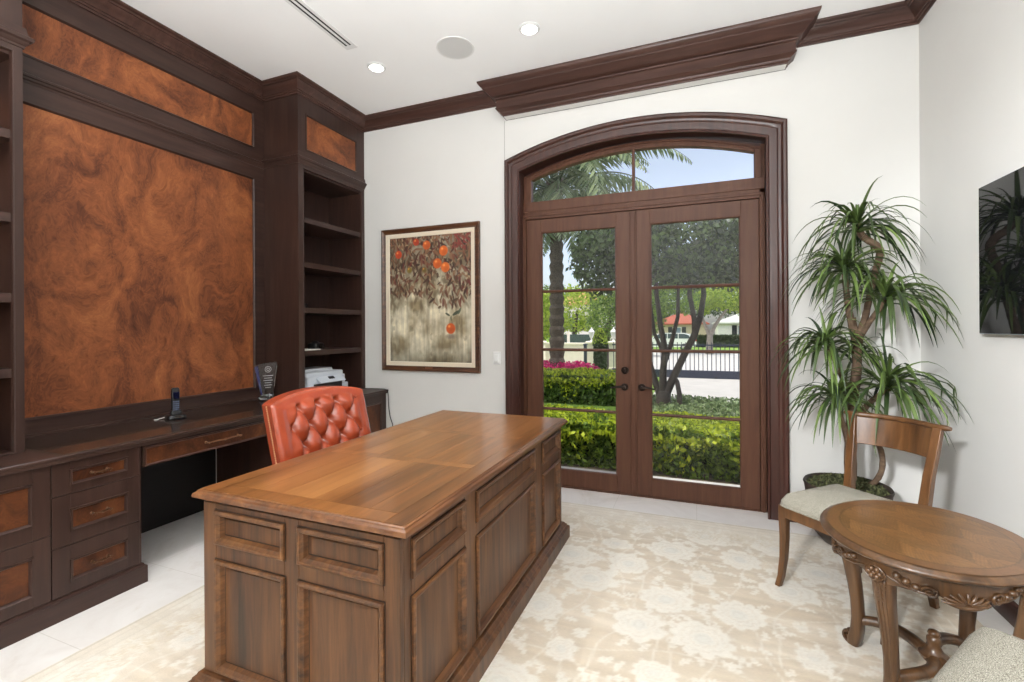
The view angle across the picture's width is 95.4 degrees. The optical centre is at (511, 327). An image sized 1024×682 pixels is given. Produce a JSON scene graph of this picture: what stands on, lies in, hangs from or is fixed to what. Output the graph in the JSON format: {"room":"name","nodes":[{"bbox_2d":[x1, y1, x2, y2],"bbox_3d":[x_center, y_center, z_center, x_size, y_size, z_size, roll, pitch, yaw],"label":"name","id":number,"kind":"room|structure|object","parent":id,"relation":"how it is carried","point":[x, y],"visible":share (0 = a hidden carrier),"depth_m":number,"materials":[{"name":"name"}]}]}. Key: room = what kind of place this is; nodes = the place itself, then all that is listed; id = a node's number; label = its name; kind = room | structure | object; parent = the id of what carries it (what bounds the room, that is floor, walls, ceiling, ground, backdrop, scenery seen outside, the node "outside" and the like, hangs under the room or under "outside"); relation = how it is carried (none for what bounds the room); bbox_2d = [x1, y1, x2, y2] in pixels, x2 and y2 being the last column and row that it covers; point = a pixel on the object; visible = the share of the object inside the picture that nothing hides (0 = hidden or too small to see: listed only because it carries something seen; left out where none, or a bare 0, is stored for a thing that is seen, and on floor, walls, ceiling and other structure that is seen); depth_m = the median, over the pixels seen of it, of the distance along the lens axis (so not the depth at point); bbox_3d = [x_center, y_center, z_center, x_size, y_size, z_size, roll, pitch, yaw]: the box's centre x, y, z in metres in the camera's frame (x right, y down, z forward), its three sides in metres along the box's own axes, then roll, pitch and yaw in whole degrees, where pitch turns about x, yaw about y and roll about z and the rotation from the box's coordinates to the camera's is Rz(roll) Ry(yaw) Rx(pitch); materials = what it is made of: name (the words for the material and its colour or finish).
{"room":"home office","nodes":[
{"label":"home office","id":0,"kind":"room"},
{"bbox_2d":[216,449,216,482],"bbox_3d":[-3.206,-0.336,2.015,0.200,3.550,7.000,0,0,22],"label":"wall","id":1,"kind":"structure","parent":0,"point":[216,449],"depth_m":3.78,"materials":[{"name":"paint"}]},
{"bbox_2d":[22,0,264,437],"bbox_3d":[-2.591,-0.743,3.183,0.088,2.740,2.058,0,0,22],"label":"panelling","id":2,"kind":"object","parent":1,"relation":"attached to","point":[143,168],"visible":0.88,"depth_m":3.17,"materials":[{"name":"brown wood"}]},
{"bbox_2d":[68,0,495,132],"bbox_3d":[-2.664,-2.056,1.922,1.693,0.115,6.670,0,0,34],"label":"crown molding","id":3,"kind":"structure","parent":1,"relation":"attached to","point":[118,13],"depth_m":3.96,"materials":[{"name":"brown wood"}]},
{"bbox_2d":[0,487,1013,681],"bbox_3d":[-0.775,1.455,1.040,5.420,0.060,6.960,0,0,22],"label":"floor","id":4,"kind":"structure","parent":0,"point":[173,552],"depth_m":2.63,"materials":[{"name":"white tile"}]},
{"bbox_2d":[0,446,147,649],"bbox_3d":[-2.655,1.050,2.091,0.750,0.770,1.440,0,0,22],"label":"base cabinet","id":5,"kind":"object","parent":4,"relation":"on","point":[70,532],"visible":0.97,"depth_m":2.30,"materials":[{"name":"brown wood"}]},
{"bbox_2d":[141,449,215,532],"bbox_3d":[-2.562,1.112,3.325,0.017,0.643,0.922,0,0,22],"label":"panel","id":6,"kind":"object","parent":4,"relation":"on","point":[167,488],"visible":0.29,"depth_m":3.45,"materials":[{"name":"black wood"}]},
{"bbox_2d":[217,394,385,482],"bbox_3d":[-1.816,1.045,4.218,0.750,0.770,1.282,0,0,22],"label":"base cabinet","id":7,"kind":"object","parent":4,"relation":"on","point":[238,459],"visible":0.02,"depth_m":3.71,"materials":[{"name":"brown wood"}]},
{"bbox_2d":[0,389,387,475],"bbox_3d":[-2.331,0.707,2.908,0.758,0.163,4.098,0,0,22],"label":"countertop","id":8,"kind":"structure","parent":7,"relation":"on","point":[57,448],"depth_m":2.80,"materials":[{"name":"brown wood"}]},
{"bbox_2d":[0,0,34,455],"bbox_3d":[-2.859,-0.742,1.951,0.492,2.740,1.105,0,0,22],"label":"bookcase","id":9,"kind":"object","parent":8,"relation":"on","point":[14,38],"visible":1,"depth_m":2.34,"materials":[{"name":"brown wood"}]},
{"bbox_2d":[154,387,186,419],"bbox_3d":[-2.309,0.512,3.151,0.094,0.208,0.169,0,0,36],"label":"cordless phone","id":10,"kind":"object","parent":8,"relation":"on","point":[175,413],"visible":1,"depth_m":3.16,"materials":[{"name":"black plastic"}]},
{"bbox_2d":[261,94,366,395],"bbox_3d":[-1.874,-0.748,4.449,0.492,2.740,0.892,0,0,22],"label":"bookcase","id":11,"kind":"object","parent":8,"relation":"on","point":[315,184],"visible":0.9,"depth_m":4.27,"materials":[{"name":"brown wood"}]},
{"bbox_2d":[308,341,324,348],"bbox_3d":[-1.833,0.164,4.383,0.114,0.077,0.150,0,0,4],"label":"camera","id":12,"kind":"object","parent":11,"relation":"on","point":[315,344],"visible":0.91,"depth_m":4.34,"materials":[{"name":"black plastic"}]},
{"bbox_2d":[305,366,347,387],"bbox_3d":[-1.830,0.502,4.420,0.452,0.239,0.520,0,0,22],"label":"printer","id":13,"kind":"object","parent":8,"relation":"on","point":[315,376],"visible":0.58,"depth_m":4.37,"materials":[{"name":"white plastic"}]},
{"bbox_2d":[361,388,392,425],"bbox_3d":[-1.367,0.961,4.671,0.390,0.715,0.033,0,0,13],"label":"power cord","id":14,"kind":"object","parent":8,"relation":"hanging from","point":[361,388],"visible":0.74,"depth_m":4.65,"materials":[{"name":"black plastic"}]},
{"bbox_3d":[-2.178,0.620,3.190,0.662,0.009,1.725,0,0,22],"label":"glass","id":15,"kind":"object","parent":8,"relation":"on","visible":0},
{"bbox_2d":[253,361,277,400],"bbox_3d":[-2.095,0.452,3.964,0.182,0.325,0.122,0,0,-43],"label":"trophy","id":16,"kind":"object","parent":15,"relation":"on","point":[265,373],"visible":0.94,"depth_m":3.95,"materials":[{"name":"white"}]},
{"bbox_2d":[20,502,982,681],"bbox_3d":[-0.213,1.415,1.189,3.775,0.012,5.250,0,0,22],"label":"rug","id":17,"kind":"object","parent":4,"relation":"on","point":[629,596],"visible":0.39,"depth_m":2.25,"materials":[{"name":"carpet"}]},
{"bbox_2d":[262,386,370,464],"bbox_3d":[-0.884,0.881,2.625,0.708,1.060,0.748,0,0,22],"label":"chair","id":18,"kind":"object","parent":17,"relation":"on","point":[299,422],"visible":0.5,"depth_m":2.61,"materials":[{"name":"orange leather"}]},
{"bbox_2d":[188,410,569,681],"bbox_3d":[-0.423,1.010,2.445,0.984,0.798,1.889,0,0,22],"label":"executive desk","id":19,"kind":"object","parent":17,"relation":"on","point":[413,550],"visible":1,"depth_m":1.73,"materials":[{"name":"brown wood"}]},
{"bbox_2d":[775,410,951,644],"bbox_3d":[1.818,0.938,2.401,0.624,0.916,0.545,0,0,-22],"label":"chair","id":20,"kind":"object","parent":17,"relation":"on","point":[922,438],"visible":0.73,"depth_m":2.45,"materials":[{"name":"brown wood"}]},
{"bbox_2d":[768,177,971,544],"bbox_3d":[2.118,0.239,2.880,0.972,2.309,0.894,0,0,22],"label":"potted plant","id":21,"kind":"object","parent":17,"relation":"on","point":[842,394],"visible":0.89,"depth_m":2.88,"materials":[{"name":"green plant"}]},
{"bbox_2d":[820,500,1023,681],"bbox_3d":[1.599,1.092,1.810,0.683,0.605,0.738,0,0,22],"label":"side table","id":22,"kind":"object","parent":17,"relation":"on","point":[969,562],"visible":0.98,"depth_m":1.69,"materials":[{"name":"brown wood"}]},
{"bbox_2d":[930,626,1023,681],"bbox_3d":[1.375,0.940,1.044,0.545,0.916,0.624,0,0,-33],"label":"chair","id":23,"kind":"object","parent":17,"relation":"on","point":[987,654],"visible":1,"depth_m":1.22,"materials":[{"name":"beige fabric"}]},
{"bbox_2d":[121,0,904,114],"bbox_3d":[-0.780,-2.200,1.082,5.420,0.150,7.050,0,0,22],"label":"ceiling","id":24,"kind":"structure","parent":0,"point":[266,39],"depth_m":3.34,"materials":[{"name":"paint"}]},
{"bbox_2d":[284,0,357,49],"bbox_3d":[-1.569,-2.118,2.629,0.100,0.005,1.950,0,0,22],"label":"ceiling vent","id":25,"kind":"object","parent":24,"relation":"in","point":[300,6],"visible":1,"depth_m":3.24,"materials":[{"name":"white metal"}]},
{"bbox_2d":[367,62,385,71],"bbox_3d":[-1.104,-2.119,3.792,0.152,0.014,0.152,0,0,22],"label":"recessed light","id":26,"kind":"object","parent":24,"relation":"in","point":[375,66],"visible":1,"depth_m":3.78,"materials":[{"name":"white"}]},
{"bbox_2d":[436,36,473,58],"bbox_3d":[-0.431,-2.126,3.541,0.290,0.007,0.290,0,0,22],"label":"ceiling speaker","id":27,"kind":"object","parent":24,"relation":"attached to","point":[452,47],"visible":1,"depth_m":3.53},
{"bbox_2d":[519,21,539,35],"bbox_3d":[0.124,-2.126,3.316,0.152,0.014,0.152,0,0,22],"label":"recessed light","id":28,"kind":"object","parent":24,"relation":"in","point":[529,27],"visible":1,"depth_m":3.31,"materials":[{"name":"white"}]},
{"bbox_2d":[364,24,921,503],"bbox_3d":[0.443,-0.358,4.157,5.020,3.550,0.279,0,0,22],"label":"wall","id":29,"kind":"structure","parent":0,"point":[850,106],"depth_m":3.38,"materials":[{"name":"paint"}]},
{"bbox_2d":[381,221,480,372],"bbox_3d":[-0.801,-0.279,4.487,1.086,1.400,0.036,0,0,22],"label":"painting","id":30,"kind":"object","parent":29,"relation":"attached to","point":[431,275],"visible":1,"depth_m":4.48,"materials":[{"name":"paper"}]},
{"bbox_2d":[493,352,500,364],"bbox_3d":[-0.139,0.276,4.242,0.072,0.116,0.010,0,0,22],"label":"light switch","id":31,"kind":"object","parent":29,"relation":"attached to","point":[496,355],"visible":1,"depth_m":4.24,"materials":[{"name":"white plastic"}]},
{"bbox_2d":[504,121,504,159],"bbox_3d":[-0.066,-1.673,4.209,0.004,0.386,0.010,0,0,22],"label":"joint","id":32,"kind":"object","parent":29,"relation":"attached to","point":[504,121],"visible":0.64,"depth_m":4.21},
{"bbox_2d":[526,211,630,493],"bbox_3d":[0.579,0.211,4.085,0.954,2.388,0.106,0,0,22],"label":"door","id":33,"kind":"structure","parent":29,"relation":"in","point":[620,482],"depth_m":4.04,"materials":[{"name":"brown wood"}]},
{"bbox_2d":[523,138,764,212],"bbox_3d":[1.018,-1.365,3.947,1.994,0.615,0.093,0,0,22],"label":"window","id":34,"kind":"structure","parent":29,"relation":"in","point":[758,182],"depth_m":3.86,"materials":[{"name":"brown wood"}]},
{"bbox_2d":[504,112,789,520],"bbox_3d":[1.020,-0.131,3.900,2.207,3.130,0.315,0,0,22],"label":"door frame","id":35,"kind":"structure","parent":29,"relation":"attached to","point":[773,130],"depth_m":3.59,"materials":[{"name":"brown wood"}]},
{"bbox_2d":[477,5,821,120],"bbox_3d":[0.925,-2.004,3.682,2.542,0.262,0.263,0,0,22],"label":"curtain cornice","id":36,"kind":"structure","parent":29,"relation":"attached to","point":[769,44],"depth_m":3.58,"materials":[{"name":"wood"}]},
{"bbox_2d":[629,199,759,509],"bbox_3d":[1.445,0.205,3.743,0.970,2.388,0.106,0,0,22],"label":"door","id":37,"kind":"structure","parent":29,"relation":"in","point":[747,495],"depth_m":3.73,"materials":[{"name":"brown wood"}]},
{"bbox_2d":[919,0,1023,604],"bbox_3d":[1.650,-0.365,0.101,0.200,3.550,7.000,0,0,22],"label":"wall","id":38,"kind":"structure","parent":0,"point":[971,52],"depth_m":2.55,"materials":[{"name":"paint"}]},
{"bbox_2d":[796,0,935,47],"bbox_3d":[1.198,-2.079,0.222,0.710,0.115,6.500,0,0,22],"label":"crown molding","id":39,"kind":"structure","parent":38,"relation":"attached to","point":[905,13],"depth_m":3.17,"materials":[{"name":"brown wood"}]},
{"bbox_2d":[790,520,1018,626],"bbox_3d":[1.186,1.359,0.234,0.780,0.108,6.500,0,0,22],"label":"baseboard","id":40,"kind":"structure","parent":38,"relation":"attached to","point":[1008,611],"depth_m":2.22,"materials":[{"name":"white wood"}]},
{"bbox_2d":[979,166,1023,334],"bbox_3d":[2.172,-0.341,1.763,0.047,0.747,1.325,0,0,22],"label":"television","id":41,"kind":"object","parent":38,"relation":"attached to","point":[1001,201],"visible":1,"depth_m":2.21,"materials":[{"name":"black"}]},
{"label":"outside","id":42,"kind":"structure","parent":0,"visible":0},
{"bbox_2d":[546,336,737,349],"bbox_3d":[36.820,1.833,66.107,200.000,0.060,70.000,0,0,22],"label":"lawn","id":43,"kind":"structure","parent":42,"point":[696,348],"depth_m":43.70,"materials":[{"name":"green plant"}]},
{"bbox_2d":[543,284,565,340],"bbox_3d":[4.342,-1.511,51.037,9.798,7.011,4.446,0,0,18],"label":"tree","id":44,"kind":"object","parent":43,"relation":"on","point":[544,287],"visible":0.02,"depth_m":51.05,"materials":[{"name":"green plant"}]},
{"bbox_2d":[563,293,614,339],"bbox_3d":[6.939,-0.671,41.334,6.300,5.300,6.700,0,0,22],"label":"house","id":45,"kind":"structure","parent":43,"relation":"on","point":[583,332],"depth_m":38.59,"materials":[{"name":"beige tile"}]},
{"bbox_2d":[652,333,696,349],"bbox_3d":[13.893,1.216,41.808,4.970,1.556,1.865,0,0,22],"label":"car","id":46,"kind":"object","parent":43,"relation":"on","point":[679,337],"visible":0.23,"depth_m":40.59,"materials":[{"name":"white metal"}]},
{"bbox_2d":[656,313,709,334],"bbox_3d":[21.523,-0.057,59.234,6.500,3.900,6.700,0,0,22],"label":"house","id":47,"kind":"structure","parent":43,"relation":"on","point":[685,322],"depth_m":56.49,"materials":[{"name":"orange tile"}]},
{"bbox_2d":[652,276,737,321],"bbox_3d":[29.251,-3.262,66.584,22.330,10.218,7.157,0,0,17],"label":"tree","id":48,"kind":"object","parent":43,"relation":"on","point":[718,311],"visible":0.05,"depth_m":66.49,"materials":[{"name":"green plant"}]},
{"bbox_2d":[695,334,738,347],"bbox_3d":[20.598,1.294,45.667,7.375,1.449,1.126,0,0,22],"label":"hedge","id":49,"kind":"object","parent":43,"relation":"on","point":[722,338],"visible":0.44,"depth_m":45.34,"materials":[{"name":"green plant"}]},
{"bbox_2d":[712,314,738,334],"bbox_3d":[27.486,-0.142,50.434,10.550,4.000,8.700,0,0,22],"label":"house","id":50,"kind":"structure","parent":43,"relation":"on","point":[730,325],"depth_m":48.22,"materials":[{"name":"white paint"}]},
{"bbox_2d":[732,325,736,334],"bbox_3d":[22.872,0.250,47.900,0.460,1.030,0.080,0,0,22],"label":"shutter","id":51,"kind":"object","parent":50,"relation":"hanging from","point":[734,327],"depth_m":47.86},
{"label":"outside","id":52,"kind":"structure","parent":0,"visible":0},
{"bbox_2d":[653,377,739,413],"bbox_3d":[7.958,1.574,9.120,9.900,0.199,8.000,0,0,22],"label":"driveway","id":53,"kind":"structure","parent":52,"point":[703,387],"depth_m":11.61,"materials":[{"name":"grey concrete"}]},
{"bbox_2d":[565,218,738,404],"bbox_3d":[2.827,-0.410,8.544,4.040,3.885,2.705,0,0,32],"label":"tree","id":54,"kind":"object","parent":53,"relation":"on","point":[713,257],"visible":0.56,"depth_m":8.27,"materials":[{"name":"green plant"}]},
{"bbox_2d":[612,342,739,379],"bbox_3d":[5.777,0.955,13.617,5.650,1.059,0.090,0,0,22],"label":"gate","id":55,"kind":"object","parent":53,"relation":"on","point":[690,373],"visible":0.36,"depth_m":13.68,"materials":[{"name":"black metal"}]},
{"bbox_2d":[652,392,739,416],"bbox_3d":[3.787,1.411,7.955,3.285,0.231,2.664,0,0,22],"label":"ground cover","id":56,"kind":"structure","parent":53,"relation":"on","point":[695,405],"depth_m":8.21,"materials":[{"name":"green plant"}]},
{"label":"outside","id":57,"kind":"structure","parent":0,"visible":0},
{"bbox_2d":[561,461,739,484],"bbox_3d":[0.036,1.620,6.202,13.500,0.200,3.240,0,0,22],"label":"ground","id":58,"kind":"structure","parent":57,"point":[660,474],"depth_m":4.76,"materials":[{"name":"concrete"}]},
{"bbox_2d":[544,402,739,483],"bbox_3d":[1.708,1.255,5.157,4.645,0.590,1.169,0,0,22],"label":"hedge","id":59,"kind":"object","parent":58,"relation":"on","point":[694,447],"visible":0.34,"depth_m":4.82,"materials":[{"name":"green plant"}]},
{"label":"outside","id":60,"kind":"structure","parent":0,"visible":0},
{"bbox_2d":[544,377,658,410],"bbox_3d":[-0.231,1.622,12.886,8.100,0.198,9.000,0,0,22],"label":"lawn","id":61,"kind":"structure","parent":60,"point":[610,407],"depth_m":9.06,"materials":[{"name":"green plant"}]},
{"bbox_2d":[543,341,546,359],"bbox_3d":[1.061,0.999,17.320,0.380,1.030,0.380,0,0,22],"label":"gate pillar","id":62,"kind":"structure","parent":61,"relation":"on","point":[544,342],"depth_m":17.24,"materials":[{"name":"beige paint"}]},
{"bbox_2d":[543,359,600,368],"bbox_3d":[1.220,1.155,11.216,2.513,0.800,0.960,0,0,22],"label":"bougainvillea","id":63,"kind":"object","parent":61,"relation":"on","point":[572,365],"visible":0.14,"depth_m":11.06,"materials":[{"name":"pink plant"}]},
{"bbox_2d":[544,366,615,406],"bbox_3d":[0.984,1.201,9.925,3.593,0.720,1.492,0,0,22],"label":"hedge","id":64,"kind":"object","parent":61,"relation":"on","point":[589,386],"visible":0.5,"depth_m":9.20,"materials":[{"name":"green plant"}]},
{"bbox_2d":[583,343,587,362],"bbox_3d":[2.553,1.025,16.194,0.140,0.960,0.140,0,0,22],"label":"gate post","id":65,"kind":"object","parent":61,"relation":"on","point":[584,344],"visible":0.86,"depth_m":16.14,"materials":[{"name":"black metal"}]},
{"bbox_2d":[585,341,593,364],"bbox_3d":[2.838,0.988,16.619,0.380,1.030,0.380,0,0,22],"label":"gate pillar","id":66,"kind":"structure","parent":61,"relation":"on","point":[590,359],"depth_m":16.49,"materials":[{"name":"beige paint"}]},
{"bbox_2d":[588,327,593,340],"bbox_3d":[2.834,0.223,16.619,0.222,0.500,0.222,0,0,44],"label":"lantern","id":67,"kind":"object","parent":66,"relation":"on","point":[591,331],"visible":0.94,"depth_m":16.56,"materials":[{"name":"white glass"}]},
{"bbox_2d":[592,328,608,369],"bbox_3d":[2.993,0.759,15.810,0.580,1.542,0.581,0,0,22],"label":"topiary","id":68,"kind":"object","parent":61,"relation":"on","point":[599,341],"visible":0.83,"depth_m":15.65,"materials":[{"name":"green plant"}]},
{"bbox_2d":[607,341,615,368],"bbox_3d":[3.564,0.984,16.333,0.380,1.030,0.380,0,0,22],"label":"gate pillar","id":69,"kind":"structure","parent":61,"relation":"on","point":[609,342],"depth_m":16.21,"materials":[{"name":"beige paint"}]},
{"bbox_2d":[610,327,614,340],"bbox_3d":[3.559,0.219,16.333,0.222,0.500,0.222,0,0,44],"label":"lantern","id":70,"kind":"object","parent":69,"relation":"on","point":[612,331],"visible":0.87,"depth_m":16.28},
{"bbox_2d":[533,149,691,366],"bbox_3d":[0.986,-2.494,11.358,5.728,8.016,5.564,0,0,44],"label":"palm tree","id":71,"kind":"object","parent":61,"relation":"on","point":[555,187],"visible":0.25,"depth_m":10.97,"materials":[{"name":"green plant"}]},
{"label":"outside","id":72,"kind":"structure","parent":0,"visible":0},
{"bbox_2d":[561,466,739,486],"bbox_3d":[1.637,1.525,4.131,7.000,0.170,0.560,0,0,22],"label":"path","id":73,"kind":"structure","parent":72,"point":[658,477],"depth_m":4.45,"materials":[{"name":"white concrete"}]},
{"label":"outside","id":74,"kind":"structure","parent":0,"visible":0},
{"bbox_2d":[653,352,737,370],"bbox_3d":[19.472,1.695,22.103,100.000,0.540,24.600,0,0,22],"label":"street","id":75,"kind":"structure","parent":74,"point":[702,356],"depth_m":27.47,"materials":[{"name":"grey asphalt"}]},
{"bbox_2d":[545,342,583,362],"bbox_3d":[0.310,1.043,18.154,5.250,0.950,0.240,0,0,22],"label":"wall","id":76,"kind":"structure","parent":75,"relation":"on","point":[570,356],"depth_m":17.31,"materials":[{"name":"beige paint"}]},
{"bbox_2d":[543,283,611,340],"bbox_3d":[3.528,-0.481,30.832,6.720,4.960,3.577,0,0,17],"label":"tree","id":77,"kind":"object","parent":75,"relation":"on","point":[575,324],"visible":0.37,"depth_m":30.24,"materials":[{"name":"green plant"}]},
{"bbox_2d":[563,332,593,342],"bbox_3d":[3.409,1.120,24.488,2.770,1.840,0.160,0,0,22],"label":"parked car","id":78,"kind":"object","parent":75,"relation":"on","point":[569,338],"visible":0.14,"depth_m":24.46,"materials":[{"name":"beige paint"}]},
{"bbox_2d":[584,291,616,369],"bbox_3d":[4.657,-0.032,22.331,2.497,4.048,1.739,0,0,22],"label":"tree","id":79,"kind":"object","parent":75,"relation":"on","point":[609,301],"visible":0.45,"depth_m":22.08,"materials":[{"name":"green plant"}]},
{"bbox_2d":[652,279,700,333],"bbox_3d":[10.256,-0.942,32.446,5.682,5.803,3.154,0,0,24],"label":"tree","id":80,"kind":"object","parent":75,"relation":"on","point":[663,294],"visible":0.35,"depth_m":31.71,"materials":[{"name":"green plant"}]},
{"bbox_2d":[694,287,738,353],"bbox_3d":[15.816,-0.753,34.610,5.255,5.475,2.746,0,0,26],"label":"tree","id":81,"kind":"object","parent":75,"relation":"on","point":[716,298],"visible":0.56,"depth_m":34.42,"materials":[{"name":"green plant"}]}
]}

